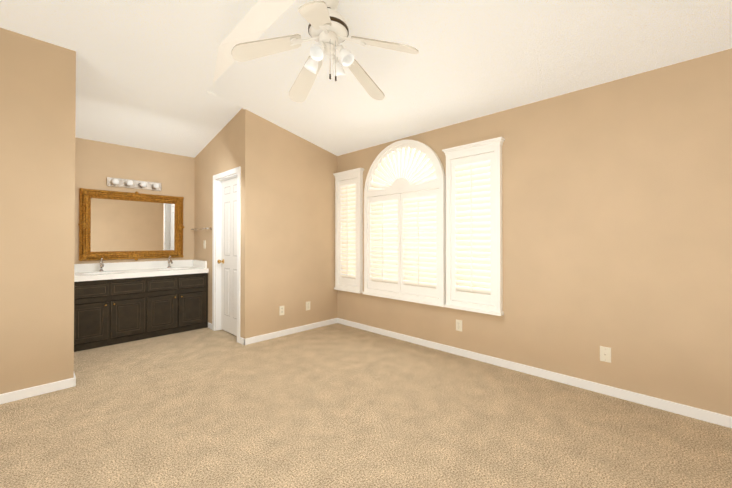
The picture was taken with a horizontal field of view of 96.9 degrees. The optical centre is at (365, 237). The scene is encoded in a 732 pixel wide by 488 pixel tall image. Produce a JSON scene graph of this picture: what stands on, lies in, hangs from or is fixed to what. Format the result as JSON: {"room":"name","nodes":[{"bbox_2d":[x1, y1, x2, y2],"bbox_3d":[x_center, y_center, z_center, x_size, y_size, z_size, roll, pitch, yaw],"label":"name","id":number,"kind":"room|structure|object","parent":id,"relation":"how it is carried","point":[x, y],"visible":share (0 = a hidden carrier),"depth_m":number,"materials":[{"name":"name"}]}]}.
{"room":"empty bedroom","nodes":[
{"label":"empty bedroom","id":0,"kind":"room"},
{"bbox_2d":[0,28,79,393],"bbox_3d":[-3.452,-0.890,1.683,0.140,4.200,2.890,0,-1,44],"label":"wall","id":1,"kind":"structure","parent":0,"point":[51,164],"depth_m":2.51,"materials":[{"name":"paint"}]},
{"bbox_2d":[0,374,75,403],"bbox_3d":[-3.385,1.174,1.626,0.014,0.072,2.884,0,-1,44],"label":"baseboard","id":2,"kind":"structure","parent":1,"relation":"attached to","point":[8,397],"depth_m":2.50,"materials":[{"name":"white wood"}]},
{"bbox_2d":[76,138,191,263],"bbox_3d":[-3.127,-0.868,4.402,0.140,4.200,1.440,0,-1,44],"label":"wall","id":3,"kind":"structure","parent":0,"point":[99,161],"depth_m":4.37,"materials":[{"name":"paint"}]},
{"bbox_2d":[78,188,183,260],"bbox_3d":[-3.059,-0.159,4.317,0.067,0.922,1.162,0,-1,44],"label":"gilded mirror","id":4,"kind":"object","parent":3,"relation":"attached to","point":[117,225],"visible":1,"depth_m":4.27,"materials":[{"name":"gold metal"}]},
{"bbox_2d":[107,177,160,190],"bbox_3d":[-3.041,-0.714,4.290,0.138,0.110,0.600,0,-1,44],"label":"sconce","id":5,"kind":"object","parent":3,"relation":"attached to","point":[128,183],"visible":1,"depth_m":4.29,"materials":[{"name":"silver metal"}]},
{"bbox_2d":[192,109,259,338],"bbox_3d":[-1.985,-0.868,4.400,1.790,4.200,0.140,0,-1,44],"label":"wall","id":6,"kind":"structure","parent":0,"point":[237,144],"depth_m":3.84,"materials":[{"name":"paint"}]},
{"bbox_2d":[191,227,211,230],"bbox_3d":[-2.337,-0.127,4.583,0.624,0.044,0.076,0,-1,44],"label":"towel rail","id":7,"kind":"object","parent":6,"relation":"attached to","point":[196,229],"visible":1,"depth_m":4.49,"materials":[{"name":"silver metal"}]},
{"bbox_2d":[212,166,240,342],"bbox_3d":[-1.714,0.197,4.118,0.800,2.065,0.158,0,-1,44],"label":"door frame","id":8,"kind":"structure","parent":6,"relation":"attached to","point":[216,289],"depth_m":4.30,"materials":[{"name":"white wood"}]},
{"bbox_2d":[217,177,236,335],"bbox_3d":[-1.723,0.230,4.108,0.644,1.975,0.113,0,-1,44],"label":"door leaf","id":9,"kind":"structure","parent":6,"relation":"in","point":[228,261],"depth_m":4.17,"materials":[{"name":"white wood"}]},
{"bbox_2d":[260,117,336,334],"bbox_3d":[-0.902,-0.869,4.336,0.140,4.200,1.250,0,-1,44],"label":"wall","id":10,"kind":"structure","parent":0,"point":[297,179],"depth_m":4.21,"materials":[{"name":"paint"}]},
{"bbox_2d":[279,306,283,315],"bbox_3d":[-1.052,0.909,4.057,0.010,0.115,0.070,0,-1,44],"label":"electrical outlet","id":11,"kind":"object","parent":10,"relation":"attached to","point":[281,310],"visible":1,"depth_m":4.05,"materials":[{"name":"plastic"}]},
{"bbox_2d":[240,318,335,344],"bbox_3d":[-0.913,1.194,4.196,0.014,0.072,1.384,0,-1,44],"label":"baseboard","id":12,"kind":"structure","parent":10,"relation":"attached to","point":[272,335],"depth_m":4.08,"materials":[{"name":"white wood"}]},
{"bbox_2d":[306,301,309,309],"bbox_3d":[-0.775,0.912,4.345,0.010,0.115,0.070,0,-1,44],"label":"electrical outlet","id":13,"kind":"object","parent":10,"relation":"attached to","point":[308,305],"visible":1,"depth_m":4.34,"materials":[{"name":"plastic"}]},
{"bbox_2d":[0,323,731,487],"bbox_3d":[-1.153,1.258,1.432,7.400,0.100,6.360,0,-1,44],"label":"floor","id":14,"kind":"structure","parent":0,"point":[336,405],"depth_m":2.10,"materials":[{"name":"carpet"}]},
{"bbox_2d":[74,273,207,351],"bbox_3d":[-2.863,0.852,4.119,0.605,0.755,1.446,0,-1,44],"label":"bathroom vanity","id":15,"kind":"object","parent":14,"relation":"on","point":[109,312],"visible":0.85,"depth_m":3.87,"materials":[{"name":"brown wood"}]},
{"bbox_2d":[74,256,208,281],"bbox_3d":[-2.872,0.399,4.131,0.581,0.298,1.446,0,-1,44],"label":"countertop","id":16,"kind":"structure","parent":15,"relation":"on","point":[100,270],"depth_m":4.14,"materials":[{"name":"stone"}]},
{"bbox_2d":[0,0,731,157],"bbox_3d":[-1.153,-1.889,1.457,7.400,1.454,6.360,0,-1,44],"label":"ceiling","id":17,"kind":"structure","parent":0,"point":[175,77],"depth_m":2.61,"materials":[{"name":"white paint"}]},
{"bbox_2d":[231,0,418,101],"bbox_3d":[-0.236,-1.296,2.171,1.132,0.560,1.116,0,-1,44],"label":"ceiling fan","id":18,"kind":"object","parent":17,"relation":"hanging from","point":[328,30],"visible":1,"depth_m":2.07,"materials":[{"name":"white metal"}]},
{"bbox_2d":[337,48,731,416],"bbox_3d":[1.487,-0.879,3.003,5.430,4.200,0.140,0,-1,44],"label":"wall","id":19,"kind":"structure","parent":0,"point":[617,217],"depth_m":2.49,"materials":[{"name":"paint"}]},
{"bbox_2d":[333,168,363,293],"bbox_3d":[-0.252,-0.094,4.514,0.556,1.670,0.084,0,-1,44],"label":"window shutter","id":20,"kind":"object","parent":19,"relation":"attached to","point":[348,223],"visible":1,"depth_m":4.50,"materials":[{"name":"white wood"}]},
{"bbox_2d":[363,140,445,306],"bbox_3d":[0.414,-0.213,3.880,1.202,1.898,0.076,0,-1,44],"label":"window shutter","id":21,"kind":"object","parent":19,"relation":"attached to","point":[404,231],"visible":1,"depth_m":3.82,"materials":[{"name":"white wood"}]},
{"bbox_2d":[352,148,476,287],"bbox_3d":[0.594,-0.221,3.981,2.800,2.300,0.001,0,-1,44],"label":"window","id":22,"kind":"structure","parent":19,"relation":"in","point":[410,162],"depth_m":4.02,"materials":[{"name":"glass"}]},
{"bbox_2d":[456,319,461,331],"bbox_3d":[0.970,0.914,3.382,0.070,0.115,0.010,0,-1,44],"label":"outlet","id":23,"kind":"object","parent":19,"relation":"attached to","point":[458,325],"visible":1,"depth_m":3.38,"materials":[{"name":"plastic"}]},
{"bbox_2d":[442,137,504,315],"bbox_3d":[1.063,-0.104,3.249,0.626,1.670,0.084,0,-1,44],"label":"window shutter","id":24,"kind":"object","parent":19,"relation":"attached to","point":[473,216],"visible":1,"depth_m":3.23,"materials":[{"name":"white wood"}]},
{"bbox_2d":[336,318,731,427],"bbox_3d":[1.423,1.184,2.942,5.120,0.072,0.014,0,-1,44],"label":"baseboard","id":25,"kind":"structure","parent":19,"relation":"attached to","point":[687,411],"depth_m":2.68,"materials":[{"name":"white wood"}]},
{"bbox_2d":[600,346,610,362],"bbox_3d":[1.861,0.907,2.520,0.070,0.115,0.018,0,-1,44],"label":"outlet","id":26,"kind":"object","parent":19,"relation":"attached to","point":[605,354],"visible":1,"depth_m":2.52,"materials":[{"name":"plastic"}]}
]}

